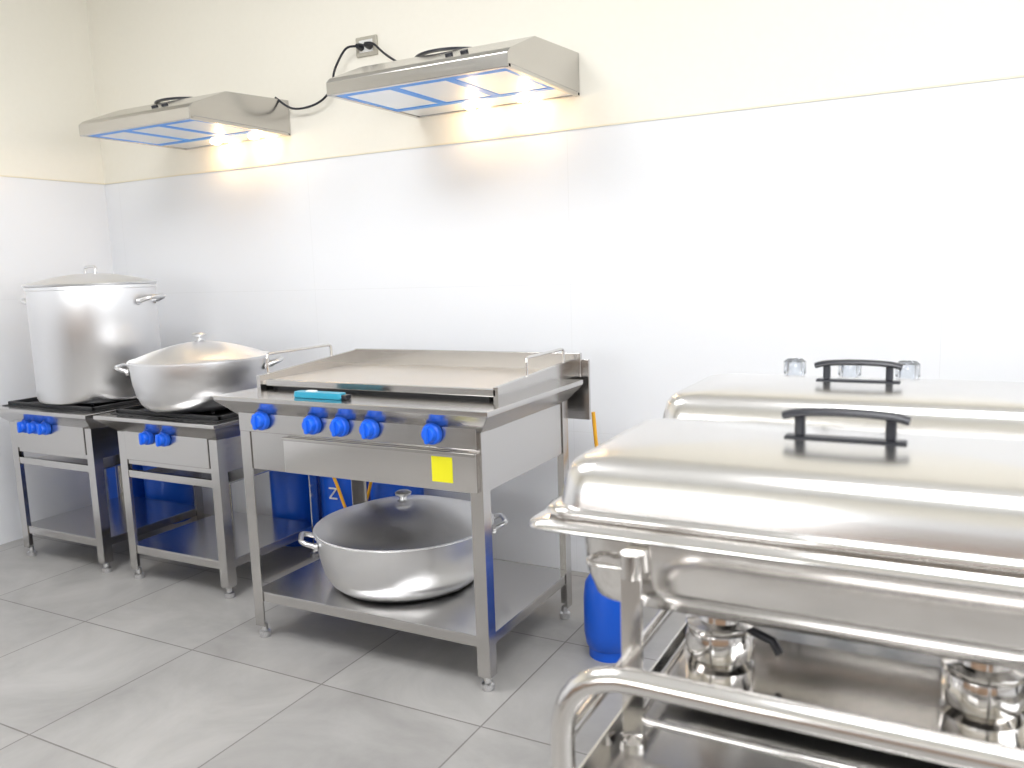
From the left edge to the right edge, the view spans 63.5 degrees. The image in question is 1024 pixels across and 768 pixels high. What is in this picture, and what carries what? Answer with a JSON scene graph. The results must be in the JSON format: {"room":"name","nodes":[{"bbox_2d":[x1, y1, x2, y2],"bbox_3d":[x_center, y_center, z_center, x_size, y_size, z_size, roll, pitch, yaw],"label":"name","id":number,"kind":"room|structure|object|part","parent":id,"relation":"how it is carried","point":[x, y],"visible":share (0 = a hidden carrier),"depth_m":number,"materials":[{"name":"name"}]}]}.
{"room":"commercial kitchen","nodes":[
{"label":"commercial kitchen","id":0,"kind":"room"},
{"bbox_2d":[0,0,113,544],"bbox_3d":[-3.364,-0.448,2.267,0.100,2.950,5.000,2,9,28],"label":"wall","id":1,"kind":"structure","parent":0,"point":[49,228],"depth_m":4.08,"materials":[{"name":"paint"}]},
{"bbox_2d":[0,175,103,184],"bbox_3d":[-3.328,-0.713,2.203,0.004,0.006,4.996,2,9,28],"label":"trim","id":2,"kind":"structure","parent":1,"relation":"attached to","point":[0,175],"depth_m":4.12,"materials":[{"name":"beige"}]},
{"bbox_2d":[0,514,686,767],"bbox_3d":[-0.531,1.175,1.006,6.400,0.100,5.200,2,9,28],"label":"floor","id":3,"kind":"structure","parent":0,"point":[114,669],"depth_m":2.56,"materials":[{"name":"tile"}]},
{"bbox_2d":[0,397,204,572],"bbox_3d":[-1.874,0.410,3.826,0.685,0.718,0.618,2,9,28],"label":"gas stove","id":4,"kind":"object","parent":3,"relation":"on","point":[70,437],"visible":0.74,"depth_m":3.61,"materials":[{"name":"silver metal"}]},
{"bbox_3d":[-2.212,0.444,3.751,0.042,0.605,0.042,2,9,28],"label":"leg","id":5,"kind":"part","parent":4,"relation":"part of","materials":[{"name":"silver metal"}]},
{"bbox_3d":[-2.132,0.050,3.922,0.014,0.015,0.504,2,9,28],"label":"grate frame","id":6,"kind":"part","parent":4,"relation":"part of","materials":[{"name":"grey metal"}]},
{"bbox_3d":[-2.135,0.186,3.620,0.060,0.060,0.036,2,9,28],"label":"knob","id":7,"kind":"part","parent":4,"relation":"part of","materials":[{"name":"blue plastic"}]},
{"bbox_3d":[-2.074,0.189,3.587,0.060,0.060,0.036,2,9,28],"label":"knob","id":8,"kind":"part","parent":4,"relation":"part of","materials":[{"name":"blue plastic"}]},
{"bbox_3d":[-2.012,0.191,3.555,0.060,0.060,0.036,2,9,28],"label":"knob","id":9,"kind":"part","parent":4,"relation":"part of","materials":[{"name":"blue plastic"}]},
{"bbox_3d":[-1.998,0.229,3.578,0.475,0.125,0.008,2,9,28],"label":"knob panel","id":10,"kind":"part","parent":4,"relation":"part of","materials":[{"name":"silver metal"}]},
{"bbox_3d":[-1.994,0.095,3.575,0.585,0.015,0.014,2,9,28],"label":"grate frame","id":11,"kind":"part","parent":4,"relation":"part of","materials":[{"name":"grey metal"}]},
{"bbox_2d":[20,265,165,404],"bbox_3d":[-1.867,-0.235,3.721,0.544,0.589,0.544,-8,10,-39],"label":"stock pot","id":12,"kind":"object","parent":4,"relation":"on","point":[86,325],"visible":0.95,"depth_m":3.50,"materials":[{"name":"silver metal"}]},
{"bbox_3d":[-2.157,-0.371,3.742,0.072,0.039,0.150,-1,8,8],"label":"handle","id":13,"kind":"part","parent":12,"relation":"part of","materials":[{"name":"silver metal"}]},
{"bbox_3d":[-1.875,-0.468,3.688,0.544,0.052,0.544,2,9,28],"label":"pot lid","id":14,"kind":"part","parent":12,"relation":"part of","materials":[{"name":"silver metal"}]},
{"bbox_3d":[-1.876,-0.506,3.683,0.103,0.042,0.019,4,10,36],"label":"lid handle","id":15,"kind":"part","parent":12,"relation":"part of","materials":[{"name":"silver metal"}]},
{"bbox_3d":[-1.593,-0.378,3.657,0.104,0.039,0.150,2,9,28],"label":"handle","id":16,"kind":"part","parent":12,"relation":"part of","materials":[{"name":"silver metal"}]},
{"bbox_3d":[-1.750,0.463,3.506,0.042,0.605,0.042,2,9,28],"label":"leg","id":17,"kind":"part","parent":4,"relation":"part of","materials":[{"name":"silver metal"}]},
{"bbox_2d":[28,495,195,538],"bbox_3d":[-1.857,0.616,3.874,0.557,0.004,0.532,2,9,28],"label":"shelf","id":18,"kind":"object","parent":4,"relation":"attached to","point":[150,514],"depth_m":3.82,"materials":[{"name":"silver metal"}]},
{"bbox_3d":[-1.628,0.071,3.655,0.014,0.015,0.504,2,9,28],"label":"grate frame","id":19,"kind":"part","parent":4,"relation":"part of","materials":[{"name":"grey metal"}]},
{"bbox_3d":[-1.978,0.375,4.186,0.042,0.605,0.042,2,9,28],"label":"leg","id":20,"kind":"part","parent":4,"relation":"part of","materials":[{"name":"silver metal"}]},
{"bbox_3d":[-1.517,0.394,3.941,0.042,0.605,0.042,2,9,28],"label":"leg","id":21,"kind":"part","parent":4,"relation":"part of","materials":[{"name":"silver metal"}]},
{"bbox_2d":[106,464,145,499],"bbox_3d":[-2.032,0.429,4.402,0.230,0.530,0.230,2,9,28],"label":"gas cylinder","id":22,"kind":"object","parent":3,"relation":"on","point":[137,483],"visible":0.02,"depth_m":4.32,"materials":[{"name":"blue paint"}]},
{"bbox_2d":[142,465,193,523],"bbox_3d":[-1.776,0.440,4.266,0.230,0.530,0.230,2,9,28],"label":"gas cylinder","id":23,"kind":"object","parent":3,"relation":"on","point":[158,490],"visible":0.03,"depth_m":4.18,"materials":[{"name":"blue paint"}]},
{"bbox_3d":[-1.775,0.465,4.270,0.230,0.440,0.230,2,9,28],"label":"tank","id":24,"kind":"part","parent":23,"relation":"part of","materials":[{"name":"blue metal"}]},
{"bbox_2d":[93,404,318,598],"bbox_3d":[-1.237,0.435,3.494,0.683,0.718,0.608,2,9,28],"label":"gas stove","id":25,"kind":"object","parent":3,"relation":"on","point":[204,449],"visible":0.66,"depth_m":3.28,"materials":[{"name":"silver metal"}]},
{"bbox_3d":[-1.571,0.468,3.423,0.042,0.605,0.042,2,9,28],"label":"leg","id":26,"kind":"part","parent":25,"relation":"part of","materials":[{"name":"silver metal"}]},
{"bbox_3d":[-1.494,0.076,3.590,0.014,0.015,0.494,2,9,28],"label":"grate frame","id":27,"kind":"part","parent":25,"relation":"part of","materials":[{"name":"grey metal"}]},
{"bbox_3d":[-1.446,0.213,3.267,0.060,0.060,0.036,2,9,28],"label":"knob","id":28,"kind":"part","parent":25,"relation":"part of","materials":[{"name":"blue plastic"}]},
{"bbox_3d":[-1.363,0.216,3.222,0.060,0.060,0.036,2,9,28],"label":"knob","id":29,"kind":"part","parent":25,"relation":"part of","materials":[{"name":"blue plastic"}]},
{"bbox_3d":[-1.358,0.253,3.251,0.473,0.125,0.008,2,9,28],"label":"knob panel","id":30,"kind":"part","parent":25,"relation":"part of","materials":[{"name":"silver metal"}]},
{"bbox_3d":[-1.355,0.119,3.247,0.583,0.015,0.014,2,9,28],"label":"grate frame","id":31,"kind":"part","parent":25,"relation":"part of","materials":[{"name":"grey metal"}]},
{"bbox_2d":[114,332,283,412],"bbox_3d":[-1.267,-0.061,3.381,0.582,0.299,0.556,2,9,28],"label":"cooking pot","id":32,"kind":"object","parent":25,"relation":"on","point":[186,377],"visible":0.91,"depth_m":3.18,"materials":[{"name":"silver metal"}]},
{"bbox_3d":[-1.559,-0.062,3.344,0.066,0.037,0.138,-3,8,-7],"label":"handle","id":33,"kind":"part","parent":32,"relation":"part of","materials":[{"name":"silver metal"}]},
{"bbox_3d":[-1.526,-0.045,3.290,0.012,0.028,0.028,-3,8,-7],"label":"handle mount","id":34,"kind":"part","parent":32,"relation":"part of","materials":[{"name":"silver metal"}]},
{"bbox_3d":[-1.270,-0.141,3.370,0.544,0.069,0.544,2,9,28],"label":"pot lid","id":35,"kind":"part","parent":32,"relation":"part of","materials":[{"name":"silver metal"}]},
{"bbox_3d":[-1.265,-0.010,3.388,0.556,0.195,0.556,2,9,28],"label":"pot","id":36,"kind":"part","parent":32,"relation":"part of","materials":[{"name":"silver metal"}]},
{"bbox_3d":[-1.271,-0.191,3.363,0.058,0.037,0.058,2,9,28],"label":"lid knob","id":37,"kind":"part","parent":32,"relation":"part of","materials":[{"name":"silver metal"}]},
{"bbox_3d":[-0.985,-0.091,3.410,0.114,0.037,0.132,2,9,28],"label":"handle","id":38,"kind":"part","parent":32,"relation":"part of","materials":[{"name":"silver metal"}]},
{"bbox_3d":[-1.111,0.487,3.179,0.042,0.605,0.042,2,9,28],"label":"leg","id":39,"kind":"part","parent":25,"relation":"part of","materials":[{"name":"silver metal"}]},
{"bbox_2d":[136,511,311,561],"bbox_3d":[-1.220,0.641,3.542,0.555,0.004,0.522,2,9,28],"label":"shelf","id":40,"kind":"object","parent":25,"relation":"attached to","point":[196,541],"depth_m":3.48,"materials":[{"name":"silver metal"}]},
{"bbox_3d":[-0.991,0.096,3.324,0.014,0.015,0.494,2,9,28],"label":"grate frame","id":41,"kind":"part","parent":25,"relation":"part of","materials":[{"name":"grey metal"}]},
{"bbox_3d":[-1.343,0.401,3.849,0.042,0.605,0.042,2,9,28],"label":"leg","id":42,"kind":"part","parent":25,"relation":"part of","materials":[{"name":"silver metal"}]},
{"bbox_3d":[-0.882,0.420,3.605,0.042,0.605,0.042,2,9,28],"label":"leg","id":43,"kind":"part","parent":25,"relation":"part of","materials":[{"name":"silver metal"}]},
{"bbox_2d":[269,470,321,546],"bbox_3d":[-1.007,0.471,3.859,0.230,0.530,0.230,2,9,28],"label":"gas cylinder","id":44,"kind":"object","parent":3,"relation":"on","point":[290,496],"visible":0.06,"depth_m":3.76,"materials":[{"name":"blue paint"}]},
{"bbox_2d":[319,476,372,517],"bbox_3d":[-0.705,0.462,3.599,0.230,0.602,0.474,-5,8,-18],"label":"gas cylinder","id":45,"kind":"object","parent":3,"relation":"on","point":[336,493],"visible":0.09,"depth_m":3.61,"materials":[{"name":"blue paint"}]},
{"bbox_2d":[370,482,423,499],"bbox_3d":[-0.495,0.492,3.588,0.230,0.530,0.230,2,9,28],"label":"gas cylinder","id":46,"kind":"object","parent":3,"relation":"on","point":[378,490],"visible":0.02,"depth_m":3.48,"materials":[{"name":"blue paint"}]},
{"bbox_2d":[213,344,590,691],"bbox_3d":[-0.342,0.369,2.850,1.037,0.970,0.736,2,9,28],"label":"griddle","id":47,"kind":"object","parent":3,"relation":"on","point":[472,422],"visible":0.91,"depth_m":2.62,"materials":[{"name":"silver metal"}]},
{"bbox_3d":[-0.868,0.455,2.813,0.042,0.755,0.042,2,9,28],"label":"leg","id":48,"kind":"part","parent":47,"relation":"part of","materials":[{"name":"silver metal"}]},
{"bbox_3d":[-0.817,0.120,2.674,0.064,0.064,0.036,2,9,28],"label":"knob","id":49,"kind":"part","parent":47,"relation":"part of","materials":[{"name":"blue plastic"}]},
{"bbox_3d":[-0.776,-0.096,3.044,0.010,0.075,0.350,2,9,28],"label":"handle","id":50,"kind":"part","parent":47,"relation":"part of","materials":[{"name":"silver metal"}]},
{"bbox_3d":[-0.749,-0.061,3.088,0.016,0.082,0.537,2,9,28],"label":"rail","id":51,"kind":"part","parent":47,"relation":"part of","materials":[{"name":"silver metal"}]},
{"bbox_3d":[-0.627,0.127,2.573,0.064,0.064,0.036,2,9,28],"label":"knob","id":52,"kind":"part","parent":47,"relation":"part of","materials":[{"name":"blue plastic"}]},
{"bbox_2d":[294,390,350,399],"bbox_3d":[-0.596,0.032,2.595,0.212,0.022,0.040,2,9,28],"label":"utility knife","id":53,"kind":"object","parent":47,"relation":"on","point":[315,394],"visible":1,"depth_m":2.58,"materials":[{"name":"teal plastic"}]},
{"bbox_3d":[-0.511,0.040,2.551,0.020,0.014,0.026,2,9,28],"label":"blade","id":54,"kind":"part","parent":53,"relation":"part of","materials":[{"name":"silver metal"}]},
{"bbox_3d":[-0.530,0.131,2.522,0.064,0.064,0.036,2,9,28],"label":"knob","id":55,"kind":"part","parent":47,"relation":"part of","materials":[{"name":"blue plastic"}]},
{"bbox_3d":[-0.499,0.133,2.535,0.909,0.075,0.016,2,9,28],"label":"control panel","id":56,"kind":"part","parent":47,"relation":"part of","materials":[{"name":"silver metal"}]},
{"bbox_3d":[-0.611,0.379,3.293,0.042,0.755,0.042,2,9,28],"label":"leg","id":57,"kind":"part","parent":47,"relation":"part of","materials":[{"name":"silver metal"}]},
{"bbox_3d":[-0.430,0.136,2.469,0.064,0.064,0.036,2,9,28],"label":"knob","id":58,"kind":"part","parent":47,"relation":"part of","materials":[{"name":"blue plastic"}]},
{"bbox_3d":[-0.442,0.010,2.636,0.900,0.022,0.016,2,9,28],"label":"rail","id":59,"kind":"part","parent":47,"relation":"part of","materials":[{"name":"silver metal"}]},
{"bbox_3d":[-0.414,0.240,2.504,0.717,0.117,0.016,2,9,28],"label":"grease drawer","id":60,"kind":"part","parent":47,"relation":"part of","materials":[{"name":"silver metal"}]},
{"bbox_3d":[-0.334,-0.024,2.878,0.940,0.012,0.525,2,9,28],"label":"griddle plate","id":61,"kind":"part","parent":47,"relation":"part of","materials":[{"name":"silver metal"}]},
{"bbox_2d":[298,489,507,602],"bbox_3d":[-0.373,0.524,2.891,0.624,0.314,0.624,2,9,28],"label":"cooking pot","id":62,"kind":"object","parent":47,"relation":"on","point":[404,547],"visible":0.89,"depth_m":2.67,"materials":[{"name":"silver metal"}]},
{"bbox_3d":[-0.693,0.530,2.823,0.066,0.037,0.138,-4,8,-12],"label":"handle","id":63,"kind":"part","parent":62,"relation":"part of","materials":[{"name":"silver metal"}]},
{"bbox_3d":[-0.656,0.547,2.771,0.012,0.028,0.028,-4,8,-12],"label":"handle mount","id":64,"kind":"part","parent":62,"relation":"part of","materials":[{"name":"silver metal"}]},
{"bbox_3d":[-0.377,0.387,2.872,0.058,0.037,0.058,2,9,28],"label":"lid knob","id":65,"kind":"part","parent":62,"relation":"part of","materials":[{"name":"silver metal"}]},
{"bbox_3d":[-0.375,0.442,2.880,0.612,0.079,0.612,2,9,28],"label":"pot lid","id":66,"kind":"part","parent":62,"relation":"part of","materials":[{"name":"silver metal"}]},
{"bbox_3d":[-0.371,0.580,2.899,0.624,0.200,0.624,2,9,28],"label":"pot","id":67,"kind":"part","parent":62,"relation":"part of","materials":[{"name":"silver metal"}]},
{"bbox_3d":[-0.064,0.510,2.894,0.012,0.028,0.028,-4,8,-12],"label":"handle mount","id":68,"kind":"part","parent":62,"relation":"part of","materials":[{"name":"silver metal"}]},
{"bbox_3d":[-0.053,0.490,2.956,0.066,0.037,0.138,-4,8,-12],"label":"handle","id":69,"kind":"part","parent":62,"relation":"part of","materials":[{"name":"silver metal"}]},
{"bbox_2d":[262,559,565,636],"bbox_3d":[-0.339,0.685,2.881,0.921,0.004,0.584,2,9,28],"label":"shelf","id":70,"kind":"object","parent":47,"relation":"attached to","point":[518,587],"depth_m":2.71,"materials":[{"name":"silver metal"}]},
{"bbox_3d":[-0.234,0.143,2.365,0.064,0.064,0.036,2,9,28],"label":"knob","id":71,"kind":"part","parent":47,"relation":"part of","materials":[{"name":"blue plastic"}]},
{"bbox_3d":[-0.193,-0.083,3.099,0.980,0.085,0.016,2,9,28],"label":"rail","id":72,"kind":"part","parent":47,"relation":"part of","materials":[{"name":"silver metal"}]},
{"bbox_3d":[-0.085,0.487,2.398,0.042,0.755,0.042,2,9,28],"label":"leg","id":73,"kind":"part","parent":47,"relation":"part of","materials":[{"name":"silver metal"}]},
{"bbox_3d":[0.078,-0.017,2.652,0.016,0.060,0.537,2,9,28],"label":"rail","id":74,"kind":"part","parent":47,"relation":"part of","materials":[{"name":"silver metal"}]},
{"bbox_3d":[0.111,-0.071,2.710,0.010,0.070,0.290,2,9,28],"label":"handle","id":75,"kind":"part","parent":47,"relation":"part of","materials":[{"name":"silver metal"}]},
{"bbox_3d":[0.173,0.411,2.878,0.042,0.755,0.042,2,9,28],"label":"leg","id":76,"kind":"part","parent":47,"relation":"part of","materials":[{"name":"silver metal"}]},
{"bbox_2d":[584,412,621,662],"bbox_3d":[0.331,0.486,2.751,0.164,0.720,0.461,0,8,11],"label":"gas cylinder","id":77,"kind":"object","parent":3,"relation":"on","point":[602,614],"visible":0.31,"depth_m":2.57,"materials":[{"name":"blue paint"}]},
{"bbox_3d":[0.311,0.711,2.635,0.164,0.270,0.164,2,9,28],"label":"tank","id":78,"kind":"part","parent":77,"relation":"part of","materials":[{"name":"blue paint"}]},
{"bbox_2d":[551,610,1023,767],"bbox_3d":[0.622,0.629,1.309,0.685,0.820,1.250,2,9,28],"label":"trolley","id":79,"kind":"object","parent":3,"relation":"on","point":[863,741],"visible":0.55,"depth_m":0.90,"materials":[{"name":"silver metal"}]},
{"bbox_3d":[0.327,0.311,1.417,0.016,0.016,1.160,2,9,28],"label":"rail","id":80,"kind":"part","parent":79,"relation":"part of","materials":[{"name":"silver metal"}]},
{"bbox_2d":[529,407,1023,767],"bbox_3d":[0.413,0.226,1.037,0.696,0.397,0.382,2,9,28],"label":"chafing dish","id":81,"kind":"object","parent":79,"relation":"on","point":[892,538],"visible":1,"depth_m":0.94,"materials":[{"name":"silver metal"}]},
{"bbox_3d":[0.194,0.196,1.149,0.064,0.008,0.352,2,9,28],"label":"stand rod","id":82,"kind":"part","parent":81,"relation":"part of","materials":[{"name":"silver metal"}]},
{"bbox_3d":[0.145,0.318,0.998,0.026,0.236,0.006,2,9,28],"label":"stand leg","id":83,"kind":"part","parent":81,"relation":"part of","materials":[{"name":"silver metal"}]},
{"bbox_3d":[0.292,0.347,1.161,0.096,0.071,0.096,2,9,28],"label":"fuel burner","id":84,"kind":"part","parent":81,"relation":"part of","materials":[{"name":"silver metal"}]},
{"bbox_3d":[0.343,0.347,1.113,0.013,0.029,0.049,-9,11,-41],"label":"burner handle","id":85,"kind":"part","parent":81,"relation":"part of","materials":[{"name":"black plastic"}]},
{"bbox_3d":[0.408,0.105,1.020,0.640,0.073,0.340,2,9,28],"label":"lid","id":86,"kind":"part","parent":81,"relation":"part of","materials":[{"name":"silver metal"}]},
{"bbox_3d":[0.361,0.051,1.037,0.012,0.027,0.016,2,9,28],"label":"handle post","id":87,"kind":"part","parent":81,"relation":"part of","materials":[{"name":"black plastic"}]},
{"bbox_3d":[0.407,0.068,1.015,0.140,0.005,0.022,2,9,28],"label":"handle plate","id":88,"kind":"part","parent":81,"relation":"part of","materials":[{"name":"black plastic"}]},
{"bbox_2d":[668,638,1023,747],"bbox_3d":[0.432,0.391,1.087,0.430,0.004,0.180,2,9,28],"label":"shelf","id":89,"kind":"object","parent":81,"relation":"attached to","point":[909,693],"depth_m":1.08,"materials":[{"name":"silver metal"}]},
{"bbox_3d":[0.453,0.055,0.988,0.012,0.027,0.016,2,9,28],"label":"handle post","id":90,"kind":"part","parent":81,"relation":"part of","materials":[{"name":"black plastic"}]},
{"bbox_3d":[0.575,0.359,1.011,0.096,0.071,0.096,2,9,28],"label":"fuel burner","id":91,"kind":"part","parent":81,"relation":"part of","materials":[{"name":"silver metal"}]},
{"bbox_2d":[597,626,956,767],"bbox_3d":[0.614,0.390,1.276,0.621,0.006,1.136,2,9,28],"label":"tray","id":92,"kind":"object","parent":79,"relation":"on","point":[665,749],"depth_m":1.00,"materials":[{"name":"silver metal"}]},
{"bbox_2d":[784,358,805,374],"bbox_3d":[0.615,0.127,1.806,0.064,0.365,0.064,2,9,28],"label":"glass bottle","id":93,"kind":"object","parent":79,"relation":"on","point":[792,366],"visible":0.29,"depth_m":1.76,"materials":[{"name":"clear glass"}]},
{"bbox_2d":[663,359,1023,437],"bbox_3d":[0.625,0.153,1.507,0.696,0.397,0.382,2,9,28],"label":"chafing dish","id":94,"kind":"object","parent":79,"relation":"on","point":[972,407],"visible":0.3,"depth_m":1.40,"materials":[{"name":"silver metal"}]},
{"bbox_3d":[0.573,-0.022,1.507,0.012,0.027,0.016,2,9,28],"label":"handle post","id":95,"kind":"part","parent":94,"relation":"part of","materials":[{"name":"black plastic"}]},
{"bbox_3d":[0.620,-0.005,1.485,0.140,0.005,0.022,2,9,28],"label":"handle plate","id":96,"kind":"part","parent":94,"relation":"part of","materials":[{"name":"black plastic"}]},
{"bbox_3d":[0.665,-0.018,1.458,0.012,0.027,0.016,2,9,28],"label":"handle post","id":97,"kind":"part","parent":94,"relation":"part of","materials":[{"name":"black plastic"}]},
{"bbox_2d":[838,365,861,376],"bbox_3d":[0.712,0.131,1.755,0.064,0.365,0.064,2,9,28],"label":"glass bottle","id":98,"kind":"object","parent":79,"relation":"on","point":[847,370],"visible":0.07,"depth_m":1.71,"materials":[{"name":"clear glass"}]},
{"bbox_2d":[895,360,920,378],"bbox_3d":[0.809,0.135,1.704,0.064,0.365,0.064,2,9,28],"label":"glass bottle","id":99,"kind":"object","parent":79,"relation":"on","point":[910,369],"visible":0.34,"depth_m":1.66,"materials":[{"name":"clear glass"}]},
{"bbox_2d":[86,0,1023,572],"bbox_3d":[0.611,-0.687,3.020,6.400,2.950,0.100,2,9,28],"label":"wall","id":100,"kind":"structure","parent":0,"point":[671,255],"depth_m":3.11,"materials":[{"name":"paint"}]},
{"bbox_2d":[79,45,355,149],"bbox_3d":[-1.251,-1.244,3.544,1.110,0.334,0.568,2,9,28],"label":"range hood","id":101,"kind":"object","parent":100,"relation":"attached to","point":[220,118],"visible":0.94,"depth_m":3.54,"materials":[{"name":"silver metal"}]},
{"bbox_2d":[165,132,278,147],"bbox_3d":[-1.345,-1.125,3.836,0.640,0.023,0.140,2,9,28],"label":"lamp","id":102,"kind":"object","parent":101,"relation":"attached to","point":[249,136],"depth_m":3.84,"materials":[{"name":"white glass"}]},
{"bbox_3d":[-0.849,-1.319,3.591,0.449,0.226,0.037,2,9,25],"label":"power cord","id":103,"kind":"part","parent":101,"relation":"part of","materials":[{"name":"black plastic"}]},
{"bbox_2d":[355,34,377,57],"bbox_3d":[-0.621,-1.423,3.479,0.110,0.080,0.047,2,9,28],"label":"power outlet","id":104,"kind":"object","parent":100,"relation":"attached to","point":[362,50],"visible":0.96,"depth_m":3.48,"materials":[{"name":"beige"}]},
{"bbox_2d":[359,39,372,52],"bbox_3d":[-0.616,-1.425,3.490,0.070,0.050,0.005,2,9,28],"label":"socket","id":105,"kind":"object","parent":104,"relation":"attached to","point":[362,49],"depth_m":3.49,"materials":[{"name":"white plastic"}]},
{"bbox_2d":[326,36,579,118],"bbox_3d":[-0.301,-1.207,3.041,0.943,0.337,0.568,2,9,28],"label":"range hood","id":106,"kind":"object","parent":100,"relation":"attached to","point":[531,69],"visible":1,"depth_m":2.88,"materials":[{"name":"silver metal"}]},
{"bbox_3d":[-0.490,-1.323,3.346,0.037,0.179,0.328,-9,11,-41],"label":"power cord","id":107,"kind":"part","parent":106,"relation":"part of","materials":[{"name":"black plastic"}]},
{"bbox_2d":[401,89,569,115],"bbox_3d":[-0.111,-1.075,3.183,0.690,0.023,0.140,2,9,28],"label":"lamp","id":108,"kind":"object","parent":106,"relation":"attached to","point":[548,94],"depth_m":3.18,"materials":[{"name":"white glass"}]},
{"bbox_2d":[104,75,1023,184],"bbox_3d":[0.578,-0.947,2.937,6.200,0.006,0.004,2,9,28],"label":"trim","id":109,"kind":"structure","parent":100,"relation":"attached to","point":[1017,76],"depth_m":3.02,"materials":[{"name":"beige"}]}
]}

